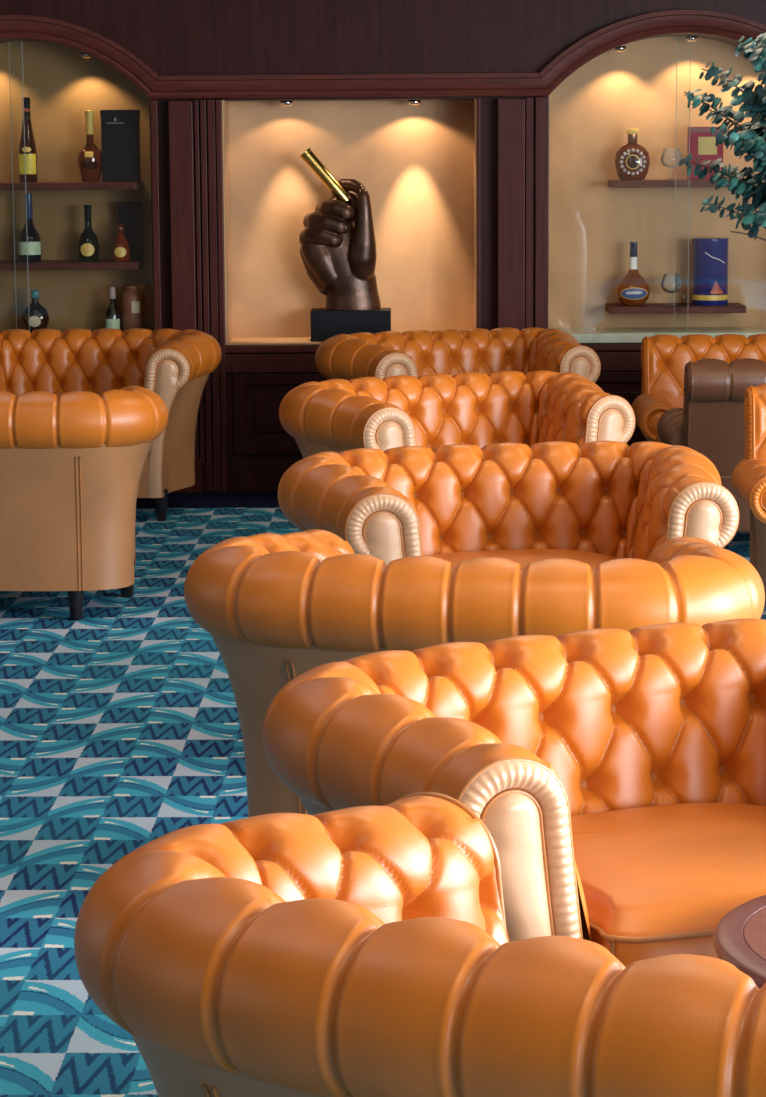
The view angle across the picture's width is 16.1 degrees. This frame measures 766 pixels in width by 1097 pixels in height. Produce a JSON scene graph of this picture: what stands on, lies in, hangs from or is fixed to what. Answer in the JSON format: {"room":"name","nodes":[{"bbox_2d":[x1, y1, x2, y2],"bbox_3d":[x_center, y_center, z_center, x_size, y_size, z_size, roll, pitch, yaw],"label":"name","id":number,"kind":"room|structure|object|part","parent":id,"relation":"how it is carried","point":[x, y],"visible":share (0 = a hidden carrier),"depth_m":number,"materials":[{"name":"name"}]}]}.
{"room":"cigar lounge","nodes":[
{"label":"cigar lounge","id":0,"kind":"room"},
{"bbox_2d":[0,491,765,1096],"bbox_3d":[-0.855,1.053,2.916,10.200,0.001,17.430,0,9,1],"label":"floor","id":1,"kind":"structure","parent":0,"point":[120,728],"depth_m":6.53,"materials":[{"name":"carpet"}]},
{"bbox_2d":[0,386,167,620],"bbox_3d":[-1.205,-0.165,8.582,1.099,0.721,0.740,1,9,7],"label":"armchair","id":2,"kind":"object","parent":1,"relation":"on","point":[72,463],"visible":1,"depth_m":8.30,"materials":[{"name":"leather"}]},
{"bbox_3d":[-0.957,0.160,8.414,0.056,0.125,0.055,1,9,7],"label":"leg","id":3,"kind":"part","parent":2,"relation":"part of","materials":[{"name":"brown wood"}]},
{"bbox_3d":[-0.837,0.097,8.828,0.056,0.125,0.055,1,9,7],"label":"leg","id":4,"kind":"part","parent":2,"relation":"part of","materials":[{"name":"brown wood"}]},
{"bbox_2d":[0,328,221,520],"bbox_3d":[-1.201,-0.502,10.818,1.099,0.721,0.740,0,9,3],"label":"armchair","id":5,"kind":"object","parent":1,"relation":"on","point":[176,365],"visible":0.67,"depth_m":10.95,"materials":[{"name":"leather"}]},
{"bbox_2d":[53,392,102,396],"bbox_3d":[-1.207,-0.529,10.702,0.655,0.151,0.518,0,9,3],"label":"seat cushion","id":6,"kind":"object","parent":5,"relation":"on","point":[58,394],"depth_m":10.83,"materials":[{"name":"leather"}]},
{"bbox_3d":[-1.204,-0.344,10.760,0.691,0.225,0.494,0,9,3],"label":"rail","id":7,"kind":"part","parent":5,"relation":"part of","materials":[{"name":"beige leather"}]},
{"bbox_3d":[-0.871,-0.171,10.604,0.056,0.125,0.055,0,9,3],"label":"leg","id":8,"kind":"part","parent":5,"relation":"part of","materials":[{"name":"brown wood"}]},
{"bbox_3d":[-0.859,-0.464,10.491,0.146,0.538,0.019,0,9,3],"label":"arm panel","id":9,"kind":"part","parent":5,"relation":"part of","materials":[{"name":"leather"}]},
{"bbox_3d":[-0.862,-0.529,10.484,0.226,0.491,0.016,0,9,3],"label":"ruched trim","id":10,"kind":"part","parent":5,"relation":"part of","materials":[{"name":"leather"}]},
{"bbox_2d":[74,792,765,1096],"bbox_3d":[0.251,0.686,2.818,1.126,0.739,0.758,4,10,29],"label":"armchair","id":11,"kind":"object","parent":1,"relation":"on","point":[360,951],"visible":1,"depth_m":2.56,"materials":[{"name":"leather"}]},
{"bbox_2d":[279,371,634,458],"bbox_3d":[0.238,-0.172,8.563,1.099,0.721,0.740,-4,9,-25],"label":"armchair","id":12,"kind":"object","parent":1,"relation":"on","point":[480,409],"visible":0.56,"depth_m":8.63,"materials":[{"name":"leather"}]},
{"bbox_3d":[0.048,-0.179,8.126,0.226,0.491,0.016,-4,9,-25],"label":"ruched trim","id":13,"kind":"part","parent":12,"relation":"part of","materials":[{"name":"leather"}]},
{"bbox_3d":[0.048,-0.114,8.132,0.146,0.538,0.019,-4,9,-25],"label":"arm panel","id":14,"kind":"part","parent":12,"relation":"part of","materials":[{"name":"leather"}]},
{"bbox_3d":[0.690,-0.229,8.425,0.226,0.491,0.016,-4,9,-25],"label":"ruched trim","id":15,"kind":"part","parent":12,"relation":"part of","materials":[{"name":"leather"}]},
{"bbox_3d":[0.694,-0.164,8.433,0.146,0.538,0.019,-4,9,-25],"label":"arm panel","id":16,"kind":"part","parent":12,"relation":"part of","materials":[{"name":"leather"}]},
{"bbox_2d":[315,327,600,382],"bbox_3d":[0.299,-0.484,10.629,1.099,0.721,0.740,-4,9,-21],"label":"armchair","id":17,"kind":"object","parent":1,"relation":"on","point":[417,353],"visible":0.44,"depth_m":10.72,"materials":[{"name":"leather"}]},
{"bbox_3d":[0.081,-0.493,10.206,0.226,0.491,0.016,-4,9,-21],"label":"ruched trim","id":18,"kind":"part","parent":17,"relation":"part of","materials":[{"name":"leather"}]},
{"bbox_3d":[0.080,-0.428,10.212,0.146,0.538,0.019,-4,9,-21],"label":"arm panel","id":19,"kind":"part","parent":17,"relation":"part of","materials":[{"name":"leather"}]},
{"bbox_3d":[0.742,-0.536,10.460,0.226,0.491,0.016,-4,9,-21],"label":"ruched trim","id":20,"kind":"part","parent":17,"relation":"part of","materials":[{"name":"leather"}]},
{"bbox_3d":[0.745,-0.472,10.468,0.146,0.538,0.019,-4,9,-21],"label":"arm panel","id":21,"kind":"part","parent":17,"relation":"part of","materials":[{"name":"leather"}]},
{"bbox_2d":[184,529,764,816],"bbox_3d":[0.185,0.332,5.226,1.099,0.721,0.740,1,9,11],"label":"armchair","id":22,"kind":"object","parent":1,"relation":"on","point":[275,608],"visible":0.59,"depth_m":4.88,"materials":[{"name":"leather"}]},
{"bbox_2d":[278,441,738,569],"bbox_3d":[0.310,0.133,6.535,1.099,0.721,0.740,-2,9,-12],"label":"armchair","id":23,"kind":"object","parent":1,"relation":"on","point":[593,503],"visible":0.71,"depth_m":6.65,"materials":[{"name":"leather"}]},
{"bbox_3d":[0.028,0.119,6.151,0.226,0.491,0.016,-2,9,-12],"label":"ruched trim","id":24,"kind":"part","parent":23,"relation":"part of","materials":[{"name":"leather"}]},
{"bbox_3d":[0.027,0.184,6.158,0.146,0.538,0.019,-2,9,-12],"label":"arm panel","id":25,"kind":"part","parent":23,"relation":"part of","materials":[{"name":"leather"}]},
{"bbox_2d":[428,549,616,569],"bbox_3d":[0.333,0.106,6.422,0.655,0.151,0.518,-2,9,-12],"label":"seat cushion","id":26,"kind":"object","parent":23,"relation":"on","point":[593,557],"depth_m":6.54,"materials":[{"name":"leather"}]},
{"bbox_3d":[0.722,0.092,6.300,0.226,0.491,0.016,-2,9,-12],"label":"ruched trim","id":27,"kind":"part","parent":23,"relation":"part of","materials":[{"name":"leather"}]},
{"bbox_3d":[0.725,0.157,6.307,0.146,0.538,0.019,-2,9,-12],"label":"arm panel","id":28,"kind":"part","parent":23,"relation":"part of","materials":[{"name":"leather"}]},
{"bbox_2d":[262,618,765,988],"bbox_3d":[0.392,0.522,3.958,1.099,0.721,0.740,-4,9,-24],"label":"armchair","id":29,"kind":"object","parent":1,"relation":"on","point":[616,778],"visible":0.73,"depth_m":3.89,"materials":[{"name":"leather"}]},
{"bbox_3d":[0.195,0.579,3.530,0.146,0.538,0.019,-4,9,-24],"label":"arm panel","id":30,"kind":"part","parent":29,"relation":"part of","materials":[{"name":"leather"}]},
{"bbox_3d":[0.195,0.514,3.524,0.226,0.491,0.016,-4,9,-24],"label":"ruched trim","id":31,"kind":"part","parent":29,"relation":"part of","materials":[{"name":"leather"}]},
{"bbox_2d":[571,803,765,988],"bbox_3d":[0.437,0.493,3.851,0.655,0.151,0.518,-4,9,-24],"label":"seat cushion","id":32,"kind":"object","parent":29,"relation":"on","point":[658,880],"depth_m":3.71,"materials":[{"name":"leather"}]},
{"bbox_2d":[632,334,765,442],"bbox_3d":[1.364,-0.454,10.402,0.792,0.713,0.649,0,9,1],"label":"armchair","id":33,"kind":"object","parent":1,"relation":"on","point":[664,357],"visible":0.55,"depth_m":10.54,"materials":[{"name":"leather"}]},
{"bbox_3d":[1.024,-0.644,10.603,0.019,0.314,0.139,0,9,1],"label":"arm panel","id":34,"kind":"part","parent":33,"relation":"part of","materials":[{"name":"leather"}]},
{"bbox_3d":[1.027,-0.655,10.601,0.016,0.348,0.197,0,9,1],"label":"ruched trim","id":35,"kind":"part","parent":33,"relation":"part of","materials":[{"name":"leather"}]},
{"bbox_3d":[1.057,-0.486,10.366,0.172,0.194,0.490,0,9,1],"label":"arm","id":36,"kind":"part","parent":33,"relation":"part of","materials":[{"name":"leather"}]},
{"bbox_3d":[1.050,-0.395,10.123,0.166,0.290,0.016,0,9,1],"label":"ruched trim","id":37,"kind":"part","parent":33,"relation":"part of","materials":[{"name":"leather"}]},
{"bbox_3d":[1.051,-0.332,10.130,0.106,0.358,0.019,0,9,1],"label":"arm panel","id":38,"kind":"part","parent":33,"relation":"part of","materials":[{"name":"leather"}]},
{"bbox_2d":[657,358,765,531],"bbox_3d":[1.405,-0.346,9.690,0.792,0.713,0.649,0,9,1],"label":"armchair","id":39,"kind":"object","parent":1,"relation":"on","point":[710,421],"visible":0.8,"depth_m":9.42,"materials":[{"name":"brown leather"}]},
{"bbox_3d":[1.099,-0.389,9.723,0.172,0.194,0.490,0,9,1],"label":"arm","id":40,"kind":"part","parent":39,"relation":"part of","materials":[{"name":"brown leather"}]},
{"bbox_3d":[1.082,-0.372,9.482,0.140,0.140,0.008,0,9,1],"label":"arm","id":41,"kind":"part","parent":39,"relation":"part of","materials":[{"name":"brown leather"}]},
{"bbox_3d":[1.059,-0.470,9.451,0.019,0.314,0.139,0,9,1],"label":"arm panel","id":42,"kind":"part","parent":39,"relation":"part of","materials":[{"name":"brown leather"}]},
{"bbox_3d":[1.062,-0.482,9.449,0.016,0.348,0.197,0,9,1],"label":"ruched trim","id":43,"kind":"part","parent":39,"relation":"part of","materials":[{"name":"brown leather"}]},
{"bbox_3d":[1.402,-0.290,9.447,0.660,0.475,0.038,0,9,1],"label":"panel","id":44,"kind":"part","parent":39,"relation":"part of","materials":[{"name":"brown leather"}]},
{"bbox_3d":[1.406,-0.198,9.738,0.520,0.205,0.530,0,9,1],"label":"seat","id":45,"kind":"part","parent":39,"relation":"part of","materials":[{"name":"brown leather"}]},
{"bbox_2d":[679,32,765,240],"bbox_3d":[0.884,-0.231,5.620,0.538,1.707,0.351,0,9,1],"label":"eucalyptus plant","id":46,"kind":"object","parent":1,"relation":"on","point":[752,136],"visible":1,"depth_m":5.51,"materials":[{"name":"green plant"}]},
{"bbox_3d":[0.825,-0.619,5.554,0.416,0.637,0.011,0,9,4],"label":"stem","id":47,"kind":"part","parent":46,"relation":"part of","materials":[{"name":"green plant"}]},
{"bbox_3d":[0.812,-0.553,5.587,0.388,0.497,0.069,0,9,1],"label":"stem","id":48,"kind":"part","parent":46,"relation":"part of","materials":[{"name":"green plant"}]},
{"bbox_3d":[0.845,-0.509,5.577,0.385,0.413,0.064,0,9,1],"label":"stem","id":49,"kind":"part","parent":46,"relation":"part of","materials":[{"name":"green plant"}]},
{"bbox_3d":[0.852,-0.537,5.582,0.358,0.467,0.023,0,9,1],"label":"stem","id":50,"kind":"part","parent":46,"relation":"part of","materials":[{"name":"green plant"}]},
{"bbox_3d":[0.880,-0.481,5.593,0.324,0.353,0.009,0,9,2],"label":"stem","id":51,"kind":"part","parent":46,"relation":"part of","materials":[{"name":"plant"}]},
{"bbox_2d":[713,895,765,987],"bbox_3d":[0.715,0.725,3.408,0.598,0.480,0.598,0,9,1],"label":"coffee table","id":52,"kind":"object","parent":1,"relation":"on","point":[739,938],"visible":0.91,"depth_m":3.38,"materials":[{"name":"brown wood"}]},
{"bbox_2d":[732,384,765,594],"bbox_3d":[1.481,-0.129,8.245,0.792,0.713,0.649,0,9,1],"label":"armchair","id":53,"kind":"object","parent":1,"relation":"on","point":[749,476],"visible":1,"depth_m":8.38,"materials":[{"name":"leather"}]},
{"bbox_3d":[1.141,-0.319,8.446,0.019,0.314,0.139,0,9,1],"label":"arm panel","id":54,"kind":"part","parent":53,"relation":"part of","materials":[{"name":"leather"}]},
{"bbox_3d":[1.144,-0.331,8.444,0.016,0.348,0.197,0,9,1],"label":"ruched trim","id":55,"kind":"part","parent":53,"relation":"part of","materials":[{"name":"leather"}]},
{"bbox_3d":[1.174,-0.161,8.209,0.172,0.194,0.490,0,9,1],"label":"arm","id":56,"kind":"part","parent":53,"relation":"part of","materials":[{"name":"leather"}]},
{"bbox_3d":[1.484,-0.147,8.494,0.660,0.475,0.038,0,9,1],"label":"panel","id":57,"kind":"part","parent":53,"relation":"part of","materials":[{"name":"beige leather"}]},
{"bbox_3d":[1.168,-0.070,7.966,0.166,0.290,0.016,0,9,1],"label":"ruched trim","id":58,"kind":"part","parent":53,"relation":"part of","materials":[{"name":"leather"}]},
{"bbox_3d":[1.156,-0.007,8.232,0.036,0.280,0.490,0,9,1],"label":"arm","id":59,"kind":"part","parent":53,"relation":"part of","materials":[{"name":"beige leather"}]},
{"bbox_3d":[1.168,-0.007,7.973,0.106,0.358,0.019,0,9,1],"label":"arm panel","id":60,"kind":"part","parent":53,"relation":"part of","materials":[{"name":"leather"}]},
{"bbox_2d":[0,0,765,460],"bbox_3d":[-0.752,-1.560,11.507,10.200,2.600,0.400,0,9,1],"label":"wall","id":61,"kind":"structure","parent":0,"point":[172,37],"depth_m":11.21,"materials":[{"name":"brown wood"}]},
{"bbox_2d":[0,41,154,331],"bbox_3d":[-1.527,-1.524,11.479,1.124,1.300,0.405,0,9,1],"label":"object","id":62,"kind":"object","parent":61,"relation":"attached to","point":[61,82],"visible":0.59,"depth_m":11.63,"materials":[{"name":"paint"}]},
{"bbox_2d":[19,97,37,181],"bbox_3d":[-1.513,-1.739,11.489,0.078,0.358,0.080,0,9,1],"label":"bottle","id":63,"kind":"object","parent":62,"relation":"on","point":[29,161],"visible":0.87,"depth_m":11.47,"materials":[{"name":"brown glass"}]},
{"bbox_2d":[18,193,41,261],"bbox_3d":[-1.513,-1.373,11.544,0.098,0.290,0.100,0,9,1],"label":"bottle","id":64,"kind":"object","parent":62,"relation":"on","point":[32,237],"visible":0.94,"depth_m":11.52,"materials":[{"name":"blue glass"}]},
{"bbox_3d":[-1.512,-1.355,11.547,0.098,0.255,0.098,0,9,1],"label":"glass","id":65,"kind":"part","parent":64,"relation":"part of","materials":[{"name":"glass"}]},
{"bbox_2d":[22,290,48,331],"bbox_3d":[-1.493,-1.018,11.597,0.120,0.185,0.073,0,9,1],"label":"bottle","id":66,"kind":"object","parent":62,"relation":"on","point":[38,315],"visible":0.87,"depth_m":11.58,"materials":[{"name":"brown glass"}]},
{"bbox_2d":[0,181,142,189],"bbox_3d":[-1.559,-1.545,11.507,1.044,0.030,0.285,0,9,1],"label":"shelf","id":67,"kind":"object","parent":62,"relation":"attached to","point":[4,185],"depth_m":11.36,"materials":[{"name":"brown wood"}]},
{"bbox_2d":[0,260,143,269],"bbox_3d":[-1.557,-1.212,11.557,1.044,0.030,0.285,0,9,1],"label":"shelf","id":68,"kind":"object","parent":62,"relation":"attached to","point":[4,264],"depth_m":11.41,"materials":[{"name":"brown wood"}]},
{"bbox_2d":[81,52,92,57],"bbox_3d":[-1.255,-2.090,11.443,0.052,0.024,0.051,0,9,1],"label":"spotlight","id":69,"kind":"object","parent":62,"relation":"attached to","point":[84,55],"depth_m":11.42,"materials":[{"name":"silver metal"}]},
{"bbox_2d":[78,205,98,261],"bbox_3d":[-1.260,-1.349,11.544,0.092,0.240,0.094,0,9,1],"label":"bottle","id":70,"kind":"object","parent":62,"relation":"on","point":[88,243],"visible":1,"depth_m":11.52,"materials":[{"name":"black glass"}]},
{"bbox_2d":[78,110,101,181],"bbox_3d":[-1.246,-1.712,11.489,0.110,0.302,0.111,0,9,1],"label":"bottle","id":71,"kind":"object","parent":62,"relation":"on","point":[89,156],"visible":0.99,"depth_m":11.46,"materials":[{"name":"brown glass"}]},
{"bbox_3d":[-1.246,-1.692,11.493,0.110,0.262,0.110,0,9,1],"label":"glass","id":72,"kind":"part","parent":71,"relation":"part of","materials":[{"name":"brown glass"}]},
{"bbox_2d":[105,286,120,329],"bbox_3d":[-1.160,-1.026,11.592,0.064,0.197,0.066,0,9,1],"label":"bottle","id":73,"kind":"object","parent":62,"relation":"on","point":[112,315],"visible":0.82,"depth_m":11.57,"materials":[{"name":"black glass"}]},
{"bbox_2d":[100,110,140,181],"bbox_3d":[-1.116,-1.714,11.492,0.160,0.302,0.095,0,9,1],"label":"carton","id":74,"kind":"object","parent":62,"relation":"on","point":[120,129],"visible":1,"depth_m":11.45,"materials":[{"name":"black cardboard"}]},
{"bbox_3d":[-1.117,-1.847,11.473,0.160,0.032,0.094,0,9,1],"label":"lid","id":75,"kind":"part","parent":74,"relation":"part of","materials":[{"name":"black cardboard"}]},
{"bbox_2d":[112,223,129,261],"bbox_3d":[-1.119,-1.307,11.523,0.076,0.161,0.078,0,9,1],"label":"bottle","id":76,"kind":"object","parent":62,"relation":"on","point":[121,249],"visible":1,"depth_m":11.50,"materials":[{"name":"brown glass"}]},
{"bbox_2d":[118,201,142,259],"bbox_3d":[-1.085,-1.366,11.611,0.100,0.250,0.064,0,9,1],"label":"carton","id":77,"kind":"object","parent":62,"relation":"on","point":[130,213],"visible":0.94,"depth_m":11.58,"materials":[{"name":"black cardboard"}]},
{"bbox_3d":[-1.085,-1.472,11.595,0.100,0.035,0.064,0,9,1],"label":"lid","id":78,"kind":"part","parent":77,"relation":"part of","materials":[{"name":"black cardboard"}]},
{"bbox_2d":[122,285,143,330],"bbox_3d":[-1.074,-1.029,11.590,0.090,0.202,0.092,0,9,1],"label":"jar","id":79,"kind":"object","parent":62,"relation":"on","point":[132,298],"visible":0.84,"depth_m":11.56,"materials":[{"name":"brown ceramic"}]},
{"bbox_3d":[-0.968,-1.425,11.509,0.008,1.007,0.300,0,9,1],"label":"panel","id":80,"kind":"part","parent":62,"relation":"part of","materials":[{"name":"wood"}]},
{"bbox_2d":[150,100,161,329],"bbox_3d":[-0.950,-1.069,11.397,0.028,1.625,0.040,0,9,1],"label":"trim","id":81,"kind":"structure","parent":61,"relation":"attached to","point":[154,103],"depth_m":11.33,"materials":[{"name":"brown wood"}]},
{"bbox_2d":[168,101,201,492],"bbox_3d":[-0.836,-1.053,11.370,0.124,1.640,0.096,0,9,1],"label":"trim","id":82,"kind":"structure","parent":61,"relation":"attached to","point":[181,113],"depth_m":11.29,"materials":[{"name":"brown wood"}]},
{"bbox_2d":[194,100,227,491],"bbox_3d":[-0.724,-1.057,11.378,0.115,1.645,0.076,0,9,1],"label":"trim","id":83,"kind":"structure","parent":61,"relation":"attached to","point":[215,412],"depth_m":11.34,"materials":[{"name":"brown wood"}]},
{"bbox_2d":[202,460,299,491],"bbox_3d":[-0.746,-0.307,11.483,10.200,0.130,0.020,0,9,1],"label":"baseboard","id":84,"kind":"structure","parent":61,"relation":"attached to","point":[241,475],"depth_m":11.47,"materials":[{"name":"brown wood"}]},
{"bbox_2d":[233,373,326,453],"bbox_3d":[-0.131,-0.572,11.436,1.003,0.340,0.018,0,9,1],"label":"trim","id":85,"kind":"structure","parent":61,"relation":"attached to","point":[267,420],"depth_m":11.44,"materials":[{"name":"brown wood"}]},
{"bbox_2d":[222,97,476,344],"bbox_3d":[-0.135,-1.397,11.504,1.063,1.025,0.358,0,9,1],"label":"display niche","id":86,"kind":"object","parent":61,"relation":"attached to","point":[415,159],"visible":0.94,"depth_m":11.64,"materials":[{"name":"beige paint"}]},
{"bbox_3d":[-0.663,-1.393,11.497,0.006,1.012,0.326,0,9,1],"label":"panel","id":87,"kind":"part","parent":86,"relation":"part of","materials":[{"name":"beige paint"}]},
{"bbox_3d":[-0.131,-0.891,11.565,1.063,0.006,0.328,0,9,1],"label":"floor panel","id":88,"kind":"part","parent":86,"relation":"part of","materials":[{"name":"gold metal"}]},
{"bbox_2d":[280,101,292,105],"bbox_3d":[-0.409,-1.889,11.453,0.056,0.022,0.056,0,9,1],"label":"spotlight","id":89,"kind":"object","parent":86,"relation":"on","point":[284,103],"depth_m":11.43,"materials":[{"name":"silver metal"}]},
{"bbox_2d":[299,148,380,309],"bbox_3d":[-0.184,-1.361,11.488,0.346,0.684,0.232,0,9,1],"label":"sculpture","id":90,"kind":"object","parent":86,"relation":"on","point":[338,254],"visible":1,"depth_m":11.44,"materials":[{"name":"brown metal"}]},
{"bbox_3d":[-0.138,-1.899,11.414,1.063,0.006,0.326,0,9,1],"label":"panel","id":91,"kind":"part","parent":86,"relation":"part of","materials":[{"name":"beige paint"}]},
{"bbox_2d":[310,308,390,341],"bbox_3d":[-0.136,-0.959,11.559,0.340,0.130,0.200,0,9,1],"label":"plinth","id":92,"kind":"object","parent":86,"relation":"on","point":[325,324],"visible":0.74,"depth_m":11.46,"materials":[{"name":"black stone"}]},
{"bbox_2d":[408,100,420,104],"bbox_3d":[0.134,-1.891,11.445,0.056,0.022,0.056,0,9,1],"label":"spotlight","id":93,"kind":"object","parent":86,"relation":"on","point":[411,102],"depth_m":11.42,"materials":[{"name":"silver metal"}]},
{"bbox_3d":[0.394,-1.398,11.483,0.006,1.012,0.326,0,9,1],"label":"panel","id":94,"kind":"part","parent":86,"relation":"part of","materials":[{"name":"beige paint"}]},
{"bbox_2d":[0,10,765,98],"bbox_3d":[-0.142,-2.046,11.193,4.042,0.344,0.060,0,9,1],"label":"trim","id":95,"kind":"structure","parent":61,"relation":"attached to","point":[543,83],"depth_m":11.18,"materials":[{"name":"brown wood"}]},
{"bbox_2d":[219,351,641,372],"bbox_3d":[-0.749,-0.781,11.411,10.200,0.080,0.022,0,9,1],"label":"trim","id":96,"kind":"structure","parent":61,"relation":"attached to","point":[630,360],"depth_m":11.39,"materials":[{"name":"brown wood"}]},
{"bbox_2d":[225,343,641,352],"bbox_3d":[-0.750,-0.841,11.395,10.200,0.032,0.035,0,9,1],"label":"trim","id":97,"kind":"structure","parent":61,"relation":"attached to","point":[595,346],"depth_m":11.37,"materials":[{"name":"brown wood"}]},
{"bbox_2d":[477,98,480,327],"bbox_3d":[0.404,-1.075,11.376,0.013,1.625,0.046,0,9,1],"label":"trim","id":98,"kind":"structure","parent":61,"relation":"attached to","point":[478,99],"depth_m":11.31,"materials":[{"name":"brown wood"}]},
{"bbox_2d":[497,99,524,330],"bbox_3d":[0.539,-1.060,11.351,0.138,1.640,0.096,0,9,1],"label":"pilaster","id":99,"kind":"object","parent":61,"relation":"attached to","point":[510,112],"depth_m":11.27,"materials":[{"name":"brown wood"}]},
{"bbox_2d":[525,97,548,328],"bbox_3d":[0.647,-1.065,11.362,0.095,1.645,0.070,0,9,1],"label":"trim","id":100,"kind":"structure","parent":61,"relation":"attached to","point":[537,275],"depth_m":11.29,"materials":[{"name":"brown wood"}]},
{"bbox_2d":[595,372,645,446],"bbox_3d":[0.979,-0.578,11.421,0.522,0.340,0.018,0,9,1],"label":"trim","id":101,"kind":"structure","parent":61,"relation":"attached to","point":[604,377],"depth_m":11.39,"materials":[{"name":"brown wood"}]},
{"bbox_2d":[548,36,765,342],"bbox_3d":[1.256,-1.537,11.441,1.124,1.300,0.405,0,9,1],"label":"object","id":102,"kind":"object","parent":61,"relation":"attached to","point":[595,215],"visible":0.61,"depth_m":11.61,"materials":[{"name":"beige paint"}]},
{"bbox_3d":[0.699,-1.433,11.487,0.008,1.007,0.300,0,9,1],"label":"panel","id":103,"kind":"part","parent":102,"relation":"part of","materials":[{"name":"brown wood"}]},
{"bbox_2d":[614,46,626,51],"bbox_3d":[1.004,-2.111,11.411,0.052,0.024,0.051,0,9,1],"label":"spotlight","id":104,"kind":"object","parent":102,"relation":"attached to","point":[620,48],"depth_m":11.39,"materials":[{"name":"silver metal"}]},
{"bbox_2d":[615,129,649,179],"bbox_3d":[1.059,-1.674,11.465,0.151,0.217,0.078,0,9,1],"label":"bottle","id":105,"kind":"object","parent":102,"relation":"on","point":[632,160],"visible":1,"depth_m":11.44,"materials":[{"name":"brown glass"}]},
{"bbox_2d":[616,242,650,304],"bbox_3d":[1.071,-1.176,11.539,0.147,0.270,0.121,0,9,1],"label":"bottle","id":106,"kind":"object","parent":102,"relation":"on","point":[633,289],"visible":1,"depth_m":11.51,"materials":[{"name":"brown glass"}]},
{"bbox_3d":[1.071,-1.136,11.547,0.147,0.190,0.118,0,9,1],"label":"glass","id":107,"kind":"part","parent":106,"relation":"part of","materials":[{"name":"brown glass"}]},
{"bbox_3d":[1.260,-0.912,11.520,1.124,0.040,0.375,0,9,1],"label":"sill","id":108,"kind":"part","parent":102,"relation":"part of","materials":[{"name":"white stone"}]},
{"bbox_2d":[608,179,728,187],"bbox_3d":[1.257,-1.554,11.492,0.583,0.030,0.240,0,9,1],"label":"shelf","id":109,"kind":"object","parent":102,"relation":"attached to","point":[612,183],"depth_m":11.37,"materials":[{"name":"brown wood"}]},
{"bbox_2d":[661,274,681,305],"bbox_3d":[1.231,-1.104,11.520,0.092,0.132,0.092,0,9,1],"label":"glass","id":110,"kind":"object","parent":102,"relation":"on","point":[664,275],"visible":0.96,"depth_m":11.50,"materials":[{"name":"clear glass"}]},
{"bbox_2d":[661,274,681,292],"bbox_3d":[1.231,-1.130,11.516,0.092,0.080,0.092,0,9,1],"label":"bowl","id":111,"kind":"object","parent":110,"relation":"on","point":[665,290],"depth_m":11.50,"materials":[{"name":"clear glass"}]},
{"bbox_2d":[661,148,681,179],"bbox_3d":[1.222,-1.628,11.441,0.092,0.132,0.092,0,9,1],"label":"glass","id":112,"kind":"object","parent":102,"relation":"on","point":[677,149],"visible":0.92,"depth_m":11.42,"materials":[{"name":"clear glass"}]},
{"bbox_2d":[661,148,681,167],"bbox_3d":[1.222,-1.654,11.437,0.092,0.080,0.092,0,9,1],"label":"bowl","id":113,"kind":"object","parent":112,"relation":"on","point":[664,164],"depth_m":11.42,"materials":[{"name":"clear glass"}]},
{"bbox_2d":[605,303,745,313],"bbox_3d":[1.252,-1.030,11.571,0.580,0.030,0.240,0,9,1],"label":"shelf","id":114,"kind":"object","parent":102,"relation":"attached to","point":[610,308],"depth_m":11.46,"materials":[{"name":"brown wood"}]},
{"bbox_2d":[686,36,697,41],"bbox_3d":[1.304,-2.153,11.401,0.052,0.024,0.051,0,9,1],"label":"spotlight","id":115,"kind":"object","parent":102,"relation":"attached to","point":[693,38],"depth_m":11.38,"materials":[{"name":"silver metal"}]},
{"bbox_2d":[687,127,723,179],"bbox_3d":[1.369,-1.679,11.471,0.146,0.222,0.093,0,9,1],"label":"carton","id":116,"kind":"object","parent":102,"relation":"on","point":[702,142],"visible":0.52,"depth_m":11.42,"materials":[{"name":"red cardboard"}]},
{"bbox_3d":[1.369,-1.776,11.457,0.146,0.026,0.092,0,9,1],"label":"lid","id":117,"kind":"part","parent":116,"relation":"part of","materials":[{"name":"red cardboard"}]},
{"bbox_2d":[692,237,728,305],"bbox_3d":[1.398,-1.184,11.534,0.155,0.284,0.158,0,9,1],"label":"tin","id":118,"kind":"object","parent":102,"relation":"on","point":[709,254],"visible":1,"depth_m":11.47,"materials":[{"name":"blue metal"}]}
]}

